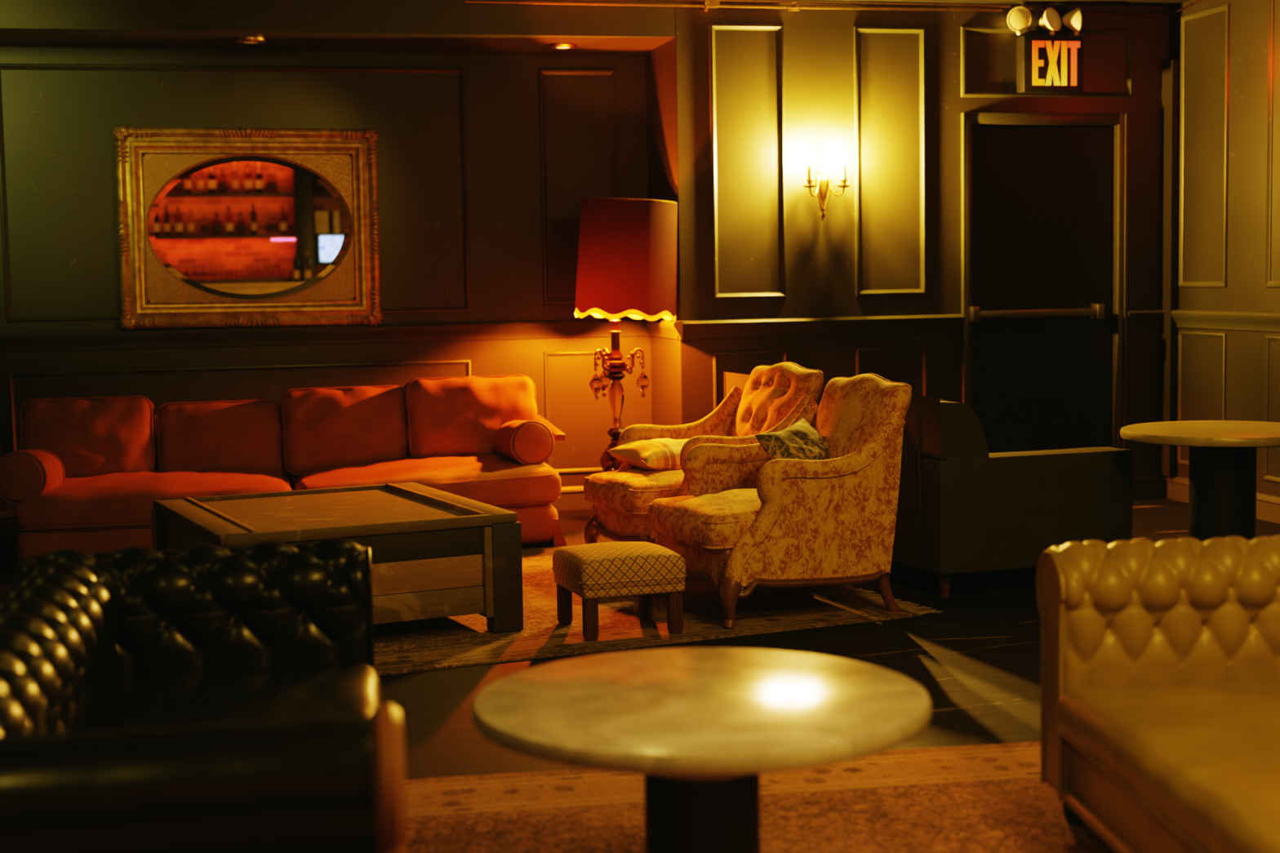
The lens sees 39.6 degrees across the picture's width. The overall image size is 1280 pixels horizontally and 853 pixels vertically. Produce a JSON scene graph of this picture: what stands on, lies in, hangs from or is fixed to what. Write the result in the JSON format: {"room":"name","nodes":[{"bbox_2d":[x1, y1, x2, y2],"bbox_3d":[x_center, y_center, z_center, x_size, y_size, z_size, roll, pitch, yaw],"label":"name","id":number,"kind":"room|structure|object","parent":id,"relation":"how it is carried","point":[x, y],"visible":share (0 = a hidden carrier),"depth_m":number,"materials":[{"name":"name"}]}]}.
{"room":"bar","nodes":[
{"label":"bar","id":0,"kind":"room"},
{"bbox_2d":[0,46,652,511],"bbox_3d":[-2.535,-0.808,9.283,5.283,2.690,0.120,-2,5,-13],"label":"wall","id":1,"kind":"structure","parent":0,"point":[59,126],"depth_m":9.46,"materials":[{"name":"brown paint"}]},
{"bbox_2d":[0,63,470,322],"bbox_3d":[-2.087,-1.225,9.284,2.385,1.305,0.016,-2,5,-13],"label":"trim","id":2,"kind":"structure","parent":1,"relation":"attached to","point":[9,317],"depth_m":9.21,"materials":[{"name":"green paint"}]},
{"bbox_2d":[8,359,471,451],"bbox_3d":[-2.068,0.000,9.388,2.380,0.645,0.013,-2,5,-13],"label":"trim","id":3,"kind":"structure","parent":1,"relation":"attached to","point":[468,362],"depth_m":9.31,"materials":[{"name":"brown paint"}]},
{"bbox_2d":[112,124,382,330],"bbox_3d":[-2.031,-1.037,9.275,1.362,1.066,0.080,-2,5,-13],"label":"gilt mirror","id":4,"kind":"object","parent":1,"relation":"attached to","point":[218,227],"visible":1,"depth_m":9.29,"materials":[{"name":"gold mirror"}]},
{"bbox_2d":[148,155,350,299],"bbox_3d":[-2.039,-1.040,9.308,1.044,0.755,0.001,-2,5,-13],"label":"mirror glass","id":5,"kind":"object","parent":4,"relation":"attached to","point":[220,227],"depth_m":9.31,"materials":[{"name":"white"}]},
{"bbox_2d":[235,36,266,44],"bbox_3d":[-1.940,-1.922,8.858,0.152,0.020,0.152,-2,5,-13],"label":"puck light","id":6,"kind":"object","parent":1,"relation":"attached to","point":[242,40],"visible":1,"depth_m":8.81,"materials":[{"name":"gold metal"}]},
{"bbox_2d":[244,41,257,43],"bbox_3d":[-1.940,-1.921,8.858,0.104,0.018,0.104,-2,5,-13],"label":"diffuser","id":7,"kind":"object","parent":6,"relation":"attached to","point":[244,42],"depth_m":8.85,"materials":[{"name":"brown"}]},
{"bbox_2d":[0,485,593,537],"bbox_3d":[-2.496,0.473,9.320,5.283,0.130,0.026,-2,5,-13],"label":"baseboard","id":8,"kind":"structure","parent":1,"relation":"attached to","point":[571,497],"depth_m":9.79,"materials":[{"name":"green paint"}]},
{"bbox_2d":[0,318,649,352],"bbox_3d":[-2.509,-0.453,9.230,5.283,0.100,0.050,-2,5,-13],"label":"trim","id":9,"kind":"structure","parent":1,"relation":"attached to","point":[591,328],"depth_m":9.40,"materials":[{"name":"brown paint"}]},
{"bbox_2d":[0,0,675,53],"bbox_3d":[-2.467,-2.017,8.794,5.282,0.200,0.669,-2,5,-13],"label":"ceiling","id":10,"kind":"structure","parent":1,"relation":"attached to","point":[428,25],"depth_m":8.78,"materials":[{"name":"green paint"}]},
{"bbox_2d":[548,42,577,49],"bbox_3d":[-0.400,-1.983,9.264,0.152,0.020,0.152,-2,5,-13],"label":"puck light","id":11,"kind":"object","parent":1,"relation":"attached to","point":[559,46],"visible":1,"depth_m":9.22,"materials":[{"name":"gold metal"}]},
{"bbox_2d":[537,68,617,305],"bbox_3d":[-0.328,-1.305,9.687,0.427,1.275,0.016,-2,5,-13],"label":"trim","id":12,"kind":"structure","parent":1,"relation":"attached to","point":[541,72],"depth_m":9.66,"materials":[{"name":"green paint"}]},
{"bbox_2d":[543,349,622,474],"bbox_3d":[-0.311,-0.080,9.792,0.430,0.675,0.013,-2,5,-13],"label":"trim","id":13,"kind":"structure","parent":1,"relation":"attached to","point":[546,354],"depth_m":9.75,"materials":[{"name":"green paint"}]},
{"bbox_2d":[0,497,1279,779],"bbox_3d":[0.190,0.998,3.931,8.060,0.100,11.990,-2,5,-13],"label":"floor","id":14,"kind":"structure","parent":0,"point":[977,660],"depth_m":5.90,"materials":[{"name":"brown wood"}]},
{"bbox_2d":[13,374,567,562],"bbox_3d":[-1.663,0.182,8.643,2.589,0.800,1.022,-2,5,-13],"label":"sofa","id":15,"kind":"object","parent":14,"relation":"on","point":[117,456],"visible":0.79,"depth_m":8.54,"materials":[{"name":"orange fabric"}]},
{"bbox_2d":[0,448,65,504],"bbox_3d":[-2.792,0.228,8.123,0.248,0.266,0.391,-1,5,-5],"label":"bolster","id":16,"kind":"object","parent":15,"relation":"on","point":[24,473],"visible":0.85,"depth_m":7.94,"materials":[{"name":"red fabric"}]},
{"bbox_2d":[19,397,155,477],"bbox_3d":[-2.654,0.078,8.553,0.625,0.443,0.251,-2,-9,-12],"label":"cushion","id":17,"kind":"object","parent":15,"relation":"on","point":[103,436],"depth_m":8.46,"materials":[{"name":"red fabric"}]},
{"bbox_2d":[13,469,292,532],"bbox_3d":[-2.283,0.335,8.454,1.234,0.260,0.894,-2,6,-13],"label":"seat cushion","id":18,"kind":"object","parent":15,"relation":"on","point":[88,500],"depth_m":8.05,"materials":[{"name":"red fabric"}]},
{"bbox_2d":[155,400,284,474],"bbox_3d":[-2.057,0.076,8.716,0.616,0.402,0.234,-2,-10,-14],"label":"cushion","id":19,"kind":"object","parent":15,"relation":"on","point":[246,436],"depth_m":8.62,"materials":[{"name":"red fabric"}]},
{"bbox_2d":[280,386,408,476],"bbox_3d":[-1.453,0.025,8.812,0.638,0.440,0.256,-2,-8,-13],"label":"cushion","id":20,"kind":"object","parent":15,"relation":"on","point":[322,428],"depth_m":8.70,"materials":[{"name":"red fabric"}]},
{"bbox_2d":[288,453,561,507],"bbox_3d":[-1.066,0.283,8.730,1.268,0.281,0.904,-4,8,-13],"label":"seat cushion","id":21,"kind":"object","parent":15,"relation":"on","point":[493,479],"depth_m":8.42,"materials":[{"name":"red fabric"}]},
{"bbox_2d":[403,374,537,457],"bbox_3d":[-0.845,-0.031,8.894,0.663,0.438,0.274,-2,-7,-15],"label":"cushion","id":22,"kind":"object","parent":15,"relation":"on","point":[444,417],"depth_m":8.77,"materials":[{"name":"red fabric"}]},
{"bbox_2d":[493,420,554,464],"bbox_3d":[-0.578,0.080,8.709,0.227,0.246,0.430,-3,5,-19],"label":"bolster","id":23,"kind":"object","parent":15,"relation":"on","point":[522,442],"visible":0.86,"depth_m":8.52,"materials":[{"name":"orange fabric"}]},
{"bbox_2d":[574,197,677,472],"bbox_3d":[-0.062,-0.323,9.085,0.534,1.670,0.518,-2,5,-13],"label":"floor lamp","id":24,"kind":"object","parent":14,"relation":"on","point":[627,264],"visible":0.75,"depth_m":8.85,"materials":[{"name":"red fabric"}]},
{"bbox_2d":[608,318,622,333],"bbox_3d":[-0.127,-0.539,9.053,0.068,0.128,0.068,-2,5,-13],"label":"socket","id":25,"kind":"object","parent":24,"relation":"attached to","point":[615,327],"depth_m":9.04,"materials":[{"name":"brown metal"}]},
{"bbox_2d":[373,555,942,675],"bbox_3d":[-0.964,0.718,6.808,3.742,0.012,2.009,-3,5,-24],"label":"rug","id":26,"kind":"object","parent":14,"relation":"on","point":[458,641],"visible":0.31,"depth_m":6.52,"materials":[{"name":"brown carpet"}]},
{"bbox_2d":[151,482,523,633],"bbox_3d":[-1.168,0.509,6.693,1.088,0.435,1.175,-3,5,-26],"label":"coffee table","id":27,"kind":"object","parent":26,"relation":"on","point":[435,553],"visible":0.74,"depth_m":6.35,"materials":[{"name":"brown wood"}]},
{"bbox_2d":[551,542,686,640],"bbox_3d":[-0.077,0.578,6.430,0.401,0.305,0.401,-3,5,-19],"label":"footstool","id":28,"kind":"object","parent":26,"relation":"on","point":[594,571],"visible":1,"depth_m":6.28,"materials":[{"name":"beige fabric"}]},
{"bbox_2d":[583,361,823,544],"bbox_3d":[0.267,0.175,7.809,0.945,0.890,0.761,-3,5,-23],"label":"armchair","id":29,"kind":"object","parent":26,"relation":"on","point":[771,397],"visible":0.4,"depth_m":7.74,"materials":[{"name":"yellow fabric"}]},
{"bbox_2d":[583,467,684,518],"bbox_3d":[0.186,0.279,7.780,0.765,0.224,0.630,-3,5,-23],"label":"seat cushion","id":30,"kind":"object","parent":29,"relation":"on","point":[624,492],"depth_m":7.53,"materials":[{"name":"yellow fabric"}]},
{"bbox_2d":[607,438,688,471],"bbox_3d":[0.154,0.138,7.875,0.475,0.173,0.404,-3,5,-26],"label":"throw pillow","id":31,"kind":"object","parent":29,"relation":"on","point":[657,454],"visible":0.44,"depth_m":7.73,"materials":[{"name":"beige fabric"}]},
{"bbox_2d":[647,373,911,628],"bbox_3d":[0.520,0.254,6.825,0.889,0.890,0.769,-3,5,-21],"label":"armchair","id":32,"kind":"object","parent":26,"relation":"on","point":[744,517],"visible":0.86,"depth_m":6.55,"materials":[{"name":"yellow fabric"}]},
{"bbox_2d":[647,488,760,552],"bbox_3d":[0.444,0.357,6.802,0.722,0.222,0.635,-3,5,-21],"label":"seat cushion","id":33,"kind":"object","parent":32,"relation":"on","point":[703,520],"depth_m":6.57,"materials":[{"name":"yellow fabric"}]},
{"bbox_2d":[754,417,830,460],"bbox_3d":[0.668,0.166,6.845,0.285,0.372,0.443,2,6,31],"label":"throw pillow","id":34,"kind":"object","parent":32,"relation":"on","point":[800,441],"visible":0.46,"depth_m":6.77,"materials":[{"name":"fabric"}]},
{"bbox_2d":[405,741,1115,852],"bbox_3d":[0.468,0.997,3.243,3.504,0.008,2.905,-2,5,-9],"label":"rug","id":35,"kind":"object","parent":14,"relation":"on","point":[986,798],"visible":0.39,"depth_m":4.23,"materials":[{"name":"brown carpet"}]},
{"bbox_2d":[0,537,407,852],"bbox_3d":[-0.897,0.672,3.407,0.836,0.656,1.931,-2,5,-9],"label":"sofa","id":36,"kind":"object","parent":35,"relation":"on","point":[201,698],"visible":1,"depth_m":3.30,"materials":[{"name":"black leather"}]},
{"bbox_2d":[81,662,382,732],"bbox_3d":[-0.800,0.682,3.422,0.630,0.192,1.553,-2,5,-9],"label":"seat cushion","id":37,"kind":"object","parent":36,"relation":"on","point":[126,695],"depth_m":3.81,"materials":[{"name":"black leather"}]},
{"bbox_2d":[471,647,932,852],"bbox_3d":[0.117,0.743,3.332,0.850,0.492,0.850,-2,5,-13],"label":"pedestal table","id":38,"kind":"object","parent":35,"relation":"on","point":[701,726],"visible":1,"depth_m":3.22,"materials":[{"name":"grey stone"}]},
{"bbox_2d":[1035,534,1279,852],"bbox_3d":[1.454,0.637,3.370,0.982,0.651,1.715,-1,5,-3],"label":"sofa","id":39,"kind":"object","parent":35,"relation":"on","point":[1160,662],"visible":1,"depth_m":3.96,"materials":[{"name":"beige leather"}]},
{"bbox_2d":[1056,680,1279,852],"bbox_3d":[1.356,0.684,3.368,0.782,0.192,1.330,-1,5,-3],"label":"seat cushion","id":40,"kind":"object","parent":39,"relation":"on","point":[1196,763],"depth_m":3.47,"materials":[{"name":"beige leather"}]},
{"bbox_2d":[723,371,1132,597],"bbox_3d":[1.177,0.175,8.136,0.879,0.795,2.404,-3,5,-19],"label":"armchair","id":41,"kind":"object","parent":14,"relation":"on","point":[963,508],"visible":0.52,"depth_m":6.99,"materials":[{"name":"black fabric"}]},
{"bbox_2d":[1120,420,1279,542],"bbox_3d":[2.262,0.332,6.909,0.770,0.652,0.770,-2,5,-13],"label":"pedestal table","id":42,"kind":"object","parent":14,"relation":"on","point":[1223,457],"visible":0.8,"depth_m":6.79,"materials":[{"name":"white stone"}]},
{"bbox_2d":[645,1,682,426],"bbox_3d":[0.172,-0.879,9.564,0.120,2.690,0.789,-2,5,-13],"label":"wall","id":43,"kind":"structure","parent":0,"point":[660,61],"depth_m":9.43,"materials":[{"name":"brown paint"}]},
{"bbox_2d":[643,319,683,340],"bbox_3d":[0.115,-0.521,9.492,0.050,0.100,0.720,-2,5,-13],"label":"trim","id":44,"kind":"structure","parent":43,"relation":"attached to","point":[662,328],"depth_m":9.39,"materials":[{"name":"yellow paint"}]},
{"bbox_2d":[675,0,1169,475],"bbox_3d":[1.601,-0.903,9.550,2.895,2.690,0.120,-2,5,-13],"label":"wall","id":45,"kind":"structure","parent":0,"point":[819,43],"depth_m":9.35,"materials":[{"name":"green paint"}]},
{"bbox_2d":[702,0,719,11],"bbox_3d":[0.362,-2.145,9.049,0.083,0.068,0.058,-2,5,-13],"label":"clamp","id":46,"kind":"object","parent":45,"relation":"attached to","point":[708,3],"visible":1,"depth_m":9.03,"materials":[{"name":"gold metal"}]},
{"bbox_2d":[464,0,1002,11],"bbox_3d":[0.525,-2.147,9.083,2.850,0.016,0.013,-2,5,-13],"label":"conduit","id":47,"kind":"object","parent":45,"relation":"attached to","point":[465,1],"visible":1,"depth_m":9.07,"materials":[{"name":"gold metal"}]},
{"bbox_2d":[708,22,786,299],"bbox_3d":[0.561,-1.368,9.199,0.401,1.412,0.016,-2,5,-13],"label":"trim","id":48,"kind":"structure","parent":45,"relation":"attached to","point":[712,27],"depth_m":9.20,"materials":[{"name":"green paint"}]},
{"bbox_2d":[712,349,787,410],"bbox_3d":[0.584,-0.057,9.312,0.405,0.680,0.013,-2,5,-13],"label":"trim","id":49,"kind":"structure","parent":45,"relation":"attached to","point":[784,352],"depth_m":9.26,"materials":[{"name":"green paint"}]},
{"bbox_2d":[606,0,1010,7],"bbox_3d":[0.548,-2.173,9.092,2.900,0.015,0.017,-2,5,-13],"label":"conduit","id":50,"kind":"object","parent":45,"relation":"attached to","point":[695,1],"visible":1,"depth_m":9.20,"materials":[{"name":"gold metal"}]},
{"bbox_2d":[786,1,800,10],"bbox_3d":[0.787,-2.157,9.125,0.077,0.047,0.008,-2,5,-13],"label":"hook","id":51,"kind":"object","parent":50,"relation":"hanging from","point":[796,3],"visible":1,"depth_m":9.12,"materials":[{"name":"gold metal"}]},
{"bbox_2d":[676,314,964,340],"bbox_3d":[0.961,-0.523,9.344,1.573,0.100,0.050,-2,5,-13],"label":"trim","id":52,"kind":"structure","parent":45,"relation":"attached to","point":[937,323],"depth_m":9.34,"materials":[{"name":"green paint"}]},
{"bbox_2d":[803,145,850,220],"bbox_3d":[0.964,-1.267,9.248,0.257,0.388,0.121,-2,5,-13],"label":"wall sconce","id":53,"kind":"object","parent":45,"relation":"attached to","point":[823,181],"visible":1,"depth_m":9.24,"materials":[{"name":"gold metal"}]},
{"bbox_2d":[807,164,812,179],"bbox_3d":[0.879,-1.316,9.199,0.026,0.077,0.026,-2,5,-13],"label":"candle","id":54,"kind":"object","parent":53,"relation":"on","point":[809,166],"depth_m":9.19,"materials":[{"name":"white wax"}]},
{"bbox_2d":[840,164,846,179],"bbox_3d":[1.059,-1.323,9.240,0.026,0.077,0.026,-2,5,-13],"label":"candle","id":55,"kind":"object","parent":53,"relation":"on","point":[843,167],"depth_m":9.23,"materials":[{"name":"white wax"}]},
{"bbox_2d":[853,26,925,296],"bbox_3d":[1.322,-1.395,9.374,0.398,1.406,0.016,-2,5,-13],"label":"trim","id":56,"kind":"structure","parent":45,"relation":"attached to","point":[857,29],"depth_m":9.37,"materials":[{"name":"green paint"}]},
{"bbox_2d":[855,346,926,396],"bbox_3d":[1.345,-0.085,9.487,0.400,0.680,0.013,-2,5,-13],"label":"trim","id":57,"kind":"structure","parent":45,"relation":"attached to","point":[858,350],"depth_m":9.47,"materials":[{"name":"green paint"}]},
{"bbox_2d":[1020,3,1040,10],"bbox_3d":[2.084,-2.238,9.480,0.110,0.034,0.024,-2,5,-13],"label":"junction box","id":58,"kind":"object","parent":45,"relation":"attached to","point":[1030,6],"visible":0.89,"depth_m":9.47,"materials":[{"name":"metal"}]},
{"bbox_2d":[968,126,1112,453],"bbox_3d":[2.177,-0.603,9.646,0.873,2.036,0.150,-2,5,-13],"label":"door","id":59,"kind":"structure","parent":45,"relation":"in","point":[1040,313],"depth_m":9.66,"materials":[{"name":"paint"}]},
{"bbox_2d":[960,112,1128,448],"bbox_3d":[2.196,-0.630,9.628,0.962,2.112,0.040,-2,5,-13],"label":"trim","id":60,"kind":"structure","parent":45,"relation":"attached to","point":[967,119],"depth_m":9.58,"materials":[{"name":"green paint"}]},
{"bbox_2d":[960,26,1132,97],"bbox_3d":[2.188,-1.951,9.531,0.997,0.370,0.016,-2,5,-13],"label":"trim","id":61,"kind":"structure","parent":45,"relation":"attached to","point":[964,30],"depth_m":9.53,"materials":[{"name":"green paint"}]},
{"bbox_2d":[1016,35,1083,93],"bbox_3d":[2.189,-1.930,9.486,0.345,0.297,0.108,-2,5,-13],"label":"exit sign","id":62,"kind":"object","parent":45,"relation":"attached to","point":[1045,64],"visible":1,"depth_m":9.44,"materials":[{"name":"black paint"}]},
{"bbox_2d":[1007,6,1031,35],"bbox_3d":[1.996,-2.146,9.425,0.132,0.149,0.098,-2,5,-13],"label":"emergency light","id":63,"kind":"object","parent":62,"relation":"on","point":[1019,18],"visible":1,"depth_m":9.38,"materials":[{"name":"beige plastic"}]},
{"bbox_2d":[1039,7,1061,35],"bbox_3d":[2.188,-2.153,9.455,0.121,0.150,0.113,-2,5,-13],"label":"emergency light","id":64,"kind":"object","parent":62,"relation":"on","point":[1051,20],"visible":1,"depth_m":9.43,"materials":[{"name":"beige plastic"}]},
{"bbox_2d":[1062,7,1081,35],"bbox_3d":[2.297,-2.156,9.473,0.095,0.150,0.132,-1,5,-1],"label":"emergency light","id":65,"kind":"object","parent":62,"relation":"on","point":[1072,20],"visible":1,"depth_m":9.43,"materials":[{"name":"beige plastic"}]},
{"bbox_2d":[1041,0,1203,15],"bbox_3d":[2.703,-2.234,9.427,1.030,0.057,0.460,2,6,30],"label":"cable","id":66,"kind":"object","parent":45,"relation":"attached to","point":[1197,1],"visible":0.95,"depth_m":9.57,"materials":[{"name":"brown metal"}]},
{"bbox_2d":[1128,309,1164,328],"bbox_3d":[2.794,-0.591,9.765,0.258,0.100,0.050,-2,5,-13],"label":"trim","id":67,"kind":"structure","parent":45,"relation":"attached to","point":[1146,318],"depth_m":9.76,"materials":[{"name":"green paint"}]},
{"bbox_2d":[1132,474,1164,499],"bbox_3d":[2.807,0.335,9.856,0.258,0.130,0.026,-2,5,-13],"label":"baseboard","id":68,"kind":"structure","parent":45,"relation":"attached to","point":[1144,486],"depth_m":9.85,"materials":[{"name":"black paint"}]},
{"bbox_2d":[848,0,1190,6],"bbox_3d":[0.141,-1.781,3.695,8.060,0.100,11.990,-2,5,-13],"label":"ceiling","id":69,"kind":"structure","parent":0,"point":[1113,2],"depth_m":9.45,"materials":[{"name":"paint"}]},
{"bbox_2d":[1169,0,1279,497],"bbox_3d":[4.236,-0.509,4.356,0.120,2.690,11.220,-2,5,-13],"label":"wall","id":70,"kind":"structure","parent":0,"point":[1246,290],"depth_m":9.17,"materials":[{"name":"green paint"}]},
{"bbox_2d":[1158,59,1180,476],"bbox_3d":[2.898,-0.856,9.732,0.050,2.259,0.120,-2,5,-13],"label":"trim","id":71,"kind":"structure","parent":70,"relation":"attached to","point":[1171,69],"depth_m":9.70,"materials":[{"name":"green paint"}]},
{"bbox_2d":[1177,330,1226,465],"bbox_3d":[2.997,-0.140,9.499,0.013,0.730,0.470,-2,5,-13],"label":"trim","id":72,"kind":"structure","parent":70,"relation":"attached to","point":[1181,333],"depth_m":9.60,"materials":[{"name":"green paint"}]},
{"bbox_2d":[1178,2,1230,287],"bbox_3d":[2.973,-1.463,9.386,0.016,1.455,0.470,-2,5,-13],"label":"trim","id":73,"kind":"structure","parent":70,"relation":"attached to","point":[1226,6],"depth_m":9.40,"materials":[{"name":"green paint"}]},
{"bbox_2d":[1164,475,1279,524],"bbox_3d":[4.187,0.769,4.448,0.026,0.130,11.220,-2,5,-13],"label":"baseboard","id":74,"kind":"structure","parent":70,"relation":"attached to","point":[1176,488],"depth_m":8.99,"materials":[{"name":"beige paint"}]},
{"bbox_2d":[1170,309,1279,333],"bbox_3d":[4.159,-0.157,4.366,0.050,0.100,11.220,-2,5,-13],"label":"trim","id":75,"kind":"structure","parent":70,"relation":"attached to","point":[1264,322],"depth_m":9.17,"materials":[{"name":"green paint"}]},
{"bbox_2d":[1262,334,1279,483],"bbox_3d":[3.185,-0.075,8.693,0.013,0.730,0.470,-2,5,-13],"label":"trim","id":76,"kind":"structure","parent":70,"relation":"attached to","point":[1267,338],"depth_m":8.89,"materials":[{"name":"green paint"}]},
{"bbox_2d":[1265,0,1279,288],"bbox_3d":[3.160,-1.398,8.581,0.016,1.455,0.470,-2,5,-13],"label":"trim","id":77,"kind":"structure","parent":70,"relation":"attached to","point":[1268,284],"depth_m":8.79,"materials":[{"name":"green paint"}]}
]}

